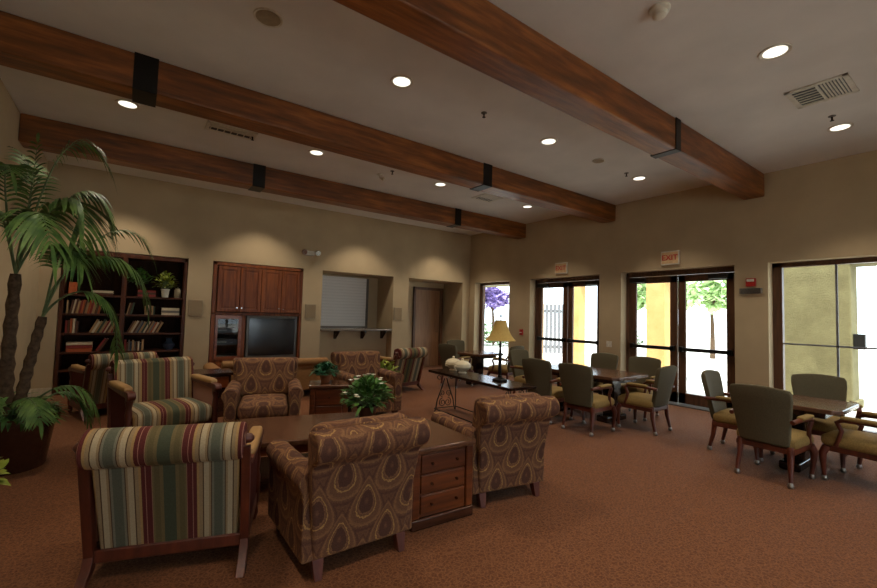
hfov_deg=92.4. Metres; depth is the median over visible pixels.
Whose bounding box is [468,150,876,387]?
wall
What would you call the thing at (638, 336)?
shrub
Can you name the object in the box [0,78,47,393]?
wall
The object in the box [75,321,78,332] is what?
book
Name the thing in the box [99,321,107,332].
book
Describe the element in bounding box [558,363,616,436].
dining chair
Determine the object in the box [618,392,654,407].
seat cushion
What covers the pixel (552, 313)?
gate
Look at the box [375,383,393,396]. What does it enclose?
seat cushion
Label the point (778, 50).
recessed light
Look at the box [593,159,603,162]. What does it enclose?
grille
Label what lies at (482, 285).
window
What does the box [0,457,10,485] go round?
floor plant
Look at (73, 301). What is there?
book
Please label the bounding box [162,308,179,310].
book
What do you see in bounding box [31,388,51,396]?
baseboard
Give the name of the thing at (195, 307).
wall speaker
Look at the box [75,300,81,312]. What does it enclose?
book
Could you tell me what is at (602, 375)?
dining table
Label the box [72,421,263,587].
striped armchair
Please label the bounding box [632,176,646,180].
recessed light
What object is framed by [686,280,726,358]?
tree
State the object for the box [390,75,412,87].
recessed light
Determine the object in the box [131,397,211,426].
seat cushion
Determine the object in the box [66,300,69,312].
book
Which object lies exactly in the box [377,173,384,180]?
track spotlight
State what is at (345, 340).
wall
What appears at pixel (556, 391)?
seat cushion
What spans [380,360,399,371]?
floor plant
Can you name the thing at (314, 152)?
recessed light
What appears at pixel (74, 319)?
book
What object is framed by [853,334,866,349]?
wall sconce
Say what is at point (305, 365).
sofa
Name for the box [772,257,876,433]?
window
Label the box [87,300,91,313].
book
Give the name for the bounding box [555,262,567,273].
exit sign
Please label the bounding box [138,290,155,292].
book
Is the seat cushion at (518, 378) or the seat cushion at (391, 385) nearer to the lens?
the seat cushion at (391, 385)
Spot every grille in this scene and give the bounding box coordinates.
[255,10,280,25]
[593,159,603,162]
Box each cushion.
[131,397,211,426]
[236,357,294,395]
[237,394,287,418]
[311,412,408,431]
[338,351,379,378]
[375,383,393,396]
[472,392,540,426]
[488,364,510,372]
[514,375,525,382]
[527,386,563,398]
[564,393,614,408]
[593,381,602,389]
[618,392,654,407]
[621,384,652,393]
[713,408,736,425]
[736,428,813,449]
[812,416,858,431]
[821,429,876,455]
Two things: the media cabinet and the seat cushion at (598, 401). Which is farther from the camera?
the media cabinet
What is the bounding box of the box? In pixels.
[68,282,77,293]
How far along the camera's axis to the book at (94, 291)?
7.32 m
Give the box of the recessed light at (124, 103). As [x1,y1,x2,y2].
[115,99,139,109]
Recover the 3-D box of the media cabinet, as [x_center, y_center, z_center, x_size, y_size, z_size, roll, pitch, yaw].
[-3.878,0.620,8.944,1.770,2.430,0.522,4,-4,-36]
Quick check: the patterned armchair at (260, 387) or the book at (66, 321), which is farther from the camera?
the book at (66, 321)
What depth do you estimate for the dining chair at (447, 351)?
8.75 m
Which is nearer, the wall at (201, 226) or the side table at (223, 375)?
the side table at (223, 375)
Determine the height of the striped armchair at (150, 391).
0.896 m
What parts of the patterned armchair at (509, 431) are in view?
arm, leg, backrest, leg, arm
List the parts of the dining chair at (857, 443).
leg, leg, seat frame, arm, arm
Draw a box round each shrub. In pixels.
[484,322,508,345]
[637,331,644,343]
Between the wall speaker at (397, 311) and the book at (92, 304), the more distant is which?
the wall speaker at (397, 311)
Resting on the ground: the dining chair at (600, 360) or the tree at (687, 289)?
the tree at (687, 289)
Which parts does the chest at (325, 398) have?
corner post, drawer, drawer, corner post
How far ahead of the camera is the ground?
16.36 m
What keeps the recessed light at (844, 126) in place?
in the ceiling
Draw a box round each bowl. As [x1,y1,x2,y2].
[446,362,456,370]
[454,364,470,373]
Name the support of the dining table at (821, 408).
on the floor
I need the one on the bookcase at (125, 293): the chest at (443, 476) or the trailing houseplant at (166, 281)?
the trailing houseplant at (166, 281)
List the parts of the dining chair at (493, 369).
arm, seat frame, backrest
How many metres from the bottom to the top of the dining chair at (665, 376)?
0.907 m
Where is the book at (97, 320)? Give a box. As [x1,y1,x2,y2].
[89,319,98,332]
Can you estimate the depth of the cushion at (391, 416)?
2.50 m
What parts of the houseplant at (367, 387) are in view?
pot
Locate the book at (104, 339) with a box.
[95,338,106,350]
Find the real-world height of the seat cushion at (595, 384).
0.145 m
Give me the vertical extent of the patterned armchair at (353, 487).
0.850 m
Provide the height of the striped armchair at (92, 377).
0.854 m
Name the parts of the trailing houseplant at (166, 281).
pot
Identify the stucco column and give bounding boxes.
[542,288,544,359]
[573,286,586,365]
[646,283,669,366]
[784,264,863,410]
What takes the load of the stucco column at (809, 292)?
on the ground
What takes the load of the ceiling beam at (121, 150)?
attached to the ceiling
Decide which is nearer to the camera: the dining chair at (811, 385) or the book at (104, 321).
the dining chair at (811, 385)
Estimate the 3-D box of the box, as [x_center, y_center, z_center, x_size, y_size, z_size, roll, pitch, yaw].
[-6.234,-0.102,7.173,0.100,0.200,0.160,4,-4,-36]
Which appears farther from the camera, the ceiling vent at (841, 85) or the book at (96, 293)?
the book at (96, 293)
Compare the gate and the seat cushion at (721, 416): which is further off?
the gate
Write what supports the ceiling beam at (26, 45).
attached to the ceiling
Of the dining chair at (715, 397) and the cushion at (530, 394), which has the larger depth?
the dining chair at (715, 397)
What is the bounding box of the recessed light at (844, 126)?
[827,123,853,131]
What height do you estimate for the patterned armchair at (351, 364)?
0.901 m
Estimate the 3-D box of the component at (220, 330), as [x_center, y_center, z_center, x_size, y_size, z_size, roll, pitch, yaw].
[-4.358,0.740,8.614,0.400,0.090,0.304,4,-4,-36]
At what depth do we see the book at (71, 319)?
7.07 m
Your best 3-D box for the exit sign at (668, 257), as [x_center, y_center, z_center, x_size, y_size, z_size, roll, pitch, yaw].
[4.226,-0.657,7.666,0.058,0.250,0.320,4,-4,-36]
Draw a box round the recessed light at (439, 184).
[434,182,446,186]
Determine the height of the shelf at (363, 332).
0.245 m
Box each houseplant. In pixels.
[128,267,152,289]
[153,271,179,297]
[309,361,340,382]
[339,373,395,416]
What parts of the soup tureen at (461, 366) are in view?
lid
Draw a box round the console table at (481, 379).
[428,368,536,422]
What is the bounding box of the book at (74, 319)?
[72,318,76,332]
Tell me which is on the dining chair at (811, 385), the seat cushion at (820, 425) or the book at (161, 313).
the seat cushion at (820, 425)
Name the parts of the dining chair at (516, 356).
backrest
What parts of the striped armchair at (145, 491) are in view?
leg, post, panel, backrest, rail, leg, post, rail, panel, leg, arm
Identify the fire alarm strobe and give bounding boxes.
[746,278,755,286]
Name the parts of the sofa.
arm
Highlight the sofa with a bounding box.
[203,357,332,389]
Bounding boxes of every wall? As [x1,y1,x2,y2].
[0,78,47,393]
[30,161,470,391]
[319,331,385,362]
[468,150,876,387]
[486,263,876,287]
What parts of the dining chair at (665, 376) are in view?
leg, leg, arm, seat frame, leg, arm, backrest, leg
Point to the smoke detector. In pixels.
(658, 11)
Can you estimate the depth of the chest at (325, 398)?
5.36 m
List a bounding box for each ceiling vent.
[204,120,257,140]
[472,193,502,202]
[784,72,859,108]
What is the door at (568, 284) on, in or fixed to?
in the wall at (824, 210)
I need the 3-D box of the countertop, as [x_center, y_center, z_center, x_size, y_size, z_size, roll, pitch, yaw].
[-2.156,0.877,10.425,1.866,0.045,0.810,4,-4,-36]
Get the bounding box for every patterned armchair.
[221,357,303,421]
[266,412,430,581]
[330,351,403,412]
[431,392,559,508]
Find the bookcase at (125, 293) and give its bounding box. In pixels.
[52,250,187,395]
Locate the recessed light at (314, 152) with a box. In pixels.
[308,149,324,155]
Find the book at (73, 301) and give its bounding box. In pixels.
[69,300,74,312]
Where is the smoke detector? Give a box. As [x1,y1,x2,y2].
[648,1,670,20]
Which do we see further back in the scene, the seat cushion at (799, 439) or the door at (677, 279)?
the door at (677, 279)
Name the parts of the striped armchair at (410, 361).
post, rail, backrest, post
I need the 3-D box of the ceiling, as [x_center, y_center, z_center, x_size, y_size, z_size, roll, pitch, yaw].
[0.974,-2.235,4.580,9.803,0.250,14.734,4,-4,-36]
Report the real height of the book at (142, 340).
0.199 m
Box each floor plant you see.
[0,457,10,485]
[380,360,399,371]
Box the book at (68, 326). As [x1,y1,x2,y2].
[67,320,69,332]
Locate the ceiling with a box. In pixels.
[0,0,876,234]
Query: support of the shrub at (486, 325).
on the ground
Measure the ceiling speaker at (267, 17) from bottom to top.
0.012 m
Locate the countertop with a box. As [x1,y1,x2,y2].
[320,328,391,330]
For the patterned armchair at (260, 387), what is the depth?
5.00 m
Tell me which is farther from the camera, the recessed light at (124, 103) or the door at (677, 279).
the door at (677, 279)
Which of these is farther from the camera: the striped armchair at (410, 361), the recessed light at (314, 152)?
the striped armchair at (410, 361)
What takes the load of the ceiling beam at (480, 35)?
attached to the ceiling
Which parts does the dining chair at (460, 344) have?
backrest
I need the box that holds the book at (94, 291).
[91,290,113,293]
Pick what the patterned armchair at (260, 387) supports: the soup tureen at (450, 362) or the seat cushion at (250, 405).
the seat cushion at (250, 405)
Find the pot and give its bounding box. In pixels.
[0,408,60,476]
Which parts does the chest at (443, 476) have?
corner post, drawer, drawer, drawer, corner post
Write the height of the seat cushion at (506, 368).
0.145 m
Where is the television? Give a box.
[244,316,296,357]
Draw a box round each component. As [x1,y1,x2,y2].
[214,328,237,332]
[216,353,236,356]
[217,338,236,344]
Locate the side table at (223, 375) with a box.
[194,368,232,416]
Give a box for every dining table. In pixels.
[457,350,502,384]
[551,364,647,422]
[779,394,858,472]
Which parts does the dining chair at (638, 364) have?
backrest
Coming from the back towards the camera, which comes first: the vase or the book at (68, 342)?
the vase
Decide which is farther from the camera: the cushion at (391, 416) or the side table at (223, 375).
the side table at (223, 375)
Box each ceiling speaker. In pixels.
[253,7,282,27]
[592,158,604,163]
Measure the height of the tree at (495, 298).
3.466 m
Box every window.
[479,282,508,369]
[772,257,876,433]
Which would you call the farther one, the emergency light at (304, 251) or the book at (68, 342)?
the emergency light at (304, 251)
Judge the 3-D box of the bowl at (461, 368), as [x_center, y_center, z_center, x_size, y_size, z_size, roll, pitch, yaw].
[0.358,1.121,6.297,0.256,0.135,0.254,4,-4,-36]
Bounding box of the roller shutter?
[320,275,368,327]
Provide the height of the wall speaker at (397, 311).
0.320 m
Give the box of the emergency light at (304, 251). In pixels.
[302,249,320,255]
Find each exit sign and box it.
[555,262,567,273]
[661,250,679,265]
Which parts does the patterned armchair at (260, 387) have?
arm, backrest, arm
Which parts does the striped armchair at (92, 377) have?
leg, rail, arm, panel, leg, post, rail, backrest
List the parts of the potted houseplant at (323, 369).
pot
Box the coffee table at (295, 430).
[239,412,358,483]
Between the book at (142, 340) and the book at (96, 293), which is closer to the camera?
the book at (96, 293)
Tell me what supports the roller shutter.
attached to the wall at (201, 226)
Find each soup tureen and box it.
[445,356,459,370]
[454,358,470,373]
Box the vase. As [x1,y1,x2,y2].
[163,338,174,349]
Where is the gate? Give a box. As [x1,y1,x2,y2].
[543,304,562,353]
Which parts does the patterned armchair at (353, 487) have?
arm, leg, backrest, leg, arm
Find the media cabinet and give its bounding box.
[208,262,302,367]
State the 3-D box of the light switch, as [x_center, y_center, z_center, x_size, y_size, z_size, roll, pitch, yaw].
[3.479,1.021,8.579,0.014,0.120,0.120,4,-4,-36]
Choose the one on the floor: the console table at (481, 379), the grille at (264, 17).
the console table at (481, 379)
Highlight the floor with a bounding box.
[0,365,876,587]
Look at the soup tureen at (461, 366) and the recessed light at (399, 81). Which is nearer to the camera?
the recessed light at (399, 81)
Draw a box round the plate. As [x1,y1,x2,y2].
[739,288,762,293]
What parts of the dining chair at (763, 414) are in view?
leg, leg, backrest, seat frame, leg, arm, leg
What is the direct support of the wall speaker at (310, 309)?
attached to the wall at (201, 226)
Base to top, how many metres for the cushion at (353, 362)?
0.445 m
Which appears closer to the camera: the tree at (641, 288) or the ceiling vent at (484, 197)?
the ceiling vent at (484, 197)
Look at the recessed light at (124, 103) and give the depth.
4.91 m
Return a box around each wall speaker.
[188,299,202,315]
[305,304,315,318]
[393,307,401,319]
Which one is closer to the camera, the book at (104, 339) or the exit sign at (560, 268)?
the book at (104, 339)
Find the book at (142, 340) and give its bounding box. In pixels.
[141,339,143,350]
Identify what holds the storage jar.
on the bookcase at (125, 293)
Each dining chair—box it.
[438,343,473,388]
[447,340,471,380]
[487,346,523,386]
[509,349,552,393]
[522,358,573,423]
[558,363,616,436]
[591,353,618,394]
[616,365,676,435]
[621,356,660,420]
[701,370,774,461]
[729,384,818,488]
[791,374,862,468]
[818,411,876,479]
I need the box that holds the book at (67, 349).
[65,347,92,351]
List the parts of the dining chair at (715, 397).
leg, backrest, arm, leg, seat frame, leg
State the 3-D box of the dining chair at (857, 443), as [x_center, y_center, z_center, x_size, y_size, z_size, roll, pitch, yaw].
[4.079,1.348,3.947,0.594,0.907,0.645,3,-3,-29]
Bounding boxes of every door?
[412,287,443,365]
[534,275,598,383]
[626,266,734,411]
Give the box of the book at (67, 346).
[66,345,92,347]
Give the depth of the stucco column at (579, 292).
12.40 m
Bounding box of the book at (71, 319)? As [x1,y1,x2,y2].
[69,318,73,332]
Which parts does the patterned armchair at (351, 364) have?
arm, backrest, seat, arm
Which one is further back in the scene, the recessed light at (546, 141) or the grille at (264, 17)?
the recessed light at (546, 141)
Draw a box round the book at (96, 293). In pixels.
[96,293,112,294]
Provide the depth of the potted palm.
3.84 m
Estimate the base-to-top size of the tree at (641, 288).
3.658 m
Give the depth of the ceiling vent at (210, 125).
5.55 m
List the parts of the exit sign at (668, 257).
plate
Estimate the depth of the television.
8.94 m
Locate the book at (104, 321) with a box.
[97,319,105,332]
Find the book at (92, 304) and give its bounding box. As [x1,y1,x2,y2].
[89,300,94,313]
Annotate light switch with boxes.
[606,341,611,346]
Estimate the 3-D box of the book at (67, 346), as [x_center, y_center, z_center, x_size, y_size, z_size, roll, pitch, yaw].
[-6.161,0.897,7.221,0.340,0.050,0.240,4,-4,-36]
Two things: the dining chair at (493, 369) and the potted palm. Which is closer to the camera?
the potted palm
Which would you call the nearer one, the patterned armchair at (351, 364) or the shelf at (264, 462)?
the shelf at (264, 462)
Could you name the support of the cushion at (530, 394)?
on the patterned armchair at (509, 431)
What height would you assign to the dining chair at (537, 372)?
0.907 m
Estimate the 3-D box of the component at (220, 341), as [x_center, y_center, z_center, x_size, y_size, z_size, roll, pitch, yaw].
[-4.364,0.975,8.602,0.400,0.120,0.304,4,-4,-36]
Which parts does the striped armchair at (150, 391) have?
post, panel, arm, leg, backrest, rail, panel, arm, leg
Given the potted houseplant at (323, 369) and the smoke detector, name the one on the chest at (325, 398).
the potted houseplant at (323, 369)
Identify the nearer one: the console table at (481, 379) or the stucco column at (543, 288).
the console table at (481, 379)
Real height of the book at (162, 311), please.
0.040 m
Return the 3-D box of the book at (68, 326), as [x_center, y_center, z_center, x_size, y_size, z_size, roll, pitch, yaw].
[-6.259,0.550,7.125,0.026,0.211,0.183,4,-4,-36]
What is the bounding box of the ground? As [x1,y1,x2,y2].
[484,326,876,431]
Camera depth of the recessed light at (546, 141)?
5.62 m
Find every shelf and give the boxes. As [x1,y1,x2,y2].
[259,453,307,483]
[320,328,391,338]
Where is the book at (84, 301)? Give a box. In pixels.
[80,300,85,313]
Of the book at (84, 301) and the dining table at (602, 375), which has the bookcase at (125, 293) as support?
the book at (84, 301)
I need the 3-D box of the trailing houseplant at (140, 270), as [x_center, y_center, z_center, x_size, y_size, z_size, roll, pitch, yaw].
[-5.484,-0.295,7.723,0.438,0.443,0.453,4,-4,-36]
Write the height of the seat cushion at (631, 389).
0.145 m
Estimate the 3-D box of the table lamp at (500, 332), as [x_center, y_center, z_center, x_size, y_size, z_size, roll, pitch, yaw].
[0.836,0.725,5.692,0.410,0.890,0.408,4,-4,-36]
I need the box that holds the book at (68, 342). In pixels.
[66,341,92,344]
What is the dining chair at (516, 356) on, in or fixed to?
on the floor
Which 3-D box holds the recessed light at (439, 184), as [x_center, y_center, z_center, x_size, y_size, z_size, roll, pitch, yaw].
[0.036,-1.977,7.594,0.236,0.010,0.236,4,-4,-36]
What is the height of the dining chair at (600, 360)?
0.907 m
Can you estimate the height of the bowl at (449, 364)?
0.135 m
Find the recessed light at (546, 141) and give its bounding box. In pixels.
[540,138,557,145]
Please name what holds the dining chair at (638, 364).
on the floor
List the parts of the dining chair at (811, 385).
backrest, seat frame, arm, leg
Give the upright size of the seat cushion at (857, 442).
0.145 m
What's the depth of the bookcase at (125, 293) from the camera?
7.70 m
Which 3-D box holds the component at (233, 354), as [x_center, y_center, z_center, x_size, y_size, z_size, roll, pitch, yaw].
[-4.373,1.284,8.586,0.400,0.100,0.304,4,-4,-36]
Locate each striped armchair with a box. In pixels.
[67,351,158,420]
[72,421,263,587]
[105,356,221,427]
[380,347,427,389]
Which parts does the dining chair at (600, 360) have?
backrest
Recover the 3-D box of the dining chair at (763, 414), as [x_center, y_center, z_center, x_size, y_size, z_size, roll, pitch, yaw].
[3.273,1.335,4.137,0.645,0.907,0.594,3,-3,-33]
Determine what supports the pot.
attached to the potted palm
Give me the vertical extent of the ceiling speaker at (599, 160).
0.012 m
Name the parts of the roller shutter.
guide rail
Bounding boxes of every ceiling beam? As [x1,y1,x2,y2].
[0,11,615,222]
[18,113,525,238]
[333,0,763,199]
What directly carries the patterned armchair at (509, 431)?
on the floor
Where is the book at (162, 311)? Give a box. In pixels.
[161,310,178,312]
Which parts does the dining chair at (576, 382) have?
leg, backrest, seat frame, leg, arm, leg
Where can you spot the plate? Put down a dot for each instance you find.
(741, 290)
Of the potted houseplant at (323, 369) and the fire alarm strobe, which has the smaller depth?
the potted houseplant at (323, 369)
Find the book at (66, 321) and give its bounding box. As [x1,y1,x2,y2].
[64,320,67,332]
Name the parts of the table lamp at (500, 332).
stem, lamp shade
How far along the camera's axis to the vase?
7.94 m
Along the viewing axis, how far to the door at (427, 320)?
12.38 m
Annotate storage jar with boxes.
[174,287,180,297]
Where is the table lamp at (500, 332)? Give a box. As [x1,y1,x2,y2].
[486,315,514,381]
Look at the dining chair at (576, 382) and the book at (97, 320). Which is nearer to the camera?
the dining chair at (576, 382)
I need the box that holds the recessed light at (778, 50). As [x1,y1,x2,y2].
[758,43,792,60]
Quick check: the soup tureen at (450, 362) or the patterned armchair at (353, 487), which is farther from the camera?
the soup tureen at (450, 362)
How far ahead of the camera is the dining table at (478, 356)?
9.20 m
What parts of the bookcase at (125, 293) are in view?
shelf, shelf, shelf, shelf, shelf, shelf, shelf, shelf, shelf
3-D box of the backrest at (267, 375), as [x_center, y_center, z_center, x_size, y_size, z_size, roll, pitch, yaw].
[-2.132,1.014,5.189,0.672,0.445,0.224,3,-3,-21]
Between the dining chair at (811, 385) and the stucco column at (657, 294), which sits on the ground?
the stucco column at (657, 294)
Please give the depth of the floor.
2.97 m
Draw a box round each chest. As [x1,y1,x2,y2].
[309,380,349,414]
[409,418,475,531]
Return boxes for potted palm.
[0,132,156,476]
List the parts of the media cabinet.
door, door, stile frame, raised panel, door, stile frame, raised panel, door, stile frame, raised panel, door, raised panel, stile frame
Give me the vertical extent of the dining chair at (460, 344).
0.907 m
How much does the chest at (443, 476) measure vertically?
0.560 m
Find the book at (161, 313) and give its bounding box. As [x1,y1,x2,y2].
[161,313,178,314]
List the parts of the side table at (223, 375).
drawer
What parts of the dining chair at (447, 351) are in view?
backrest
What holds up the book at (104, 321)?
on the bookcase at (125, 293)
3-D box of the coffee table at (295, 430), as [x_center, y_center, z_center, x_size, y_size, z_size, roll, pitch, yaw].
[-1.162,1.422,3.815,1.240,0.455,0.860,3,-3,-22]
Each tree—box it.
[485,287,508,329]
[637,284,645,312]
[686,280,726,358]
[686,284,696,309]
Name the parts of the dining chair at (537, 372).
backrest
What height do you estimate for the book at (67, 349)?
0.060 m
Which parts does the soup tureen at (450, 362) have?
lid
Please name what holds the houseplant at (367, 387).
on the coffee table at (295, 430)

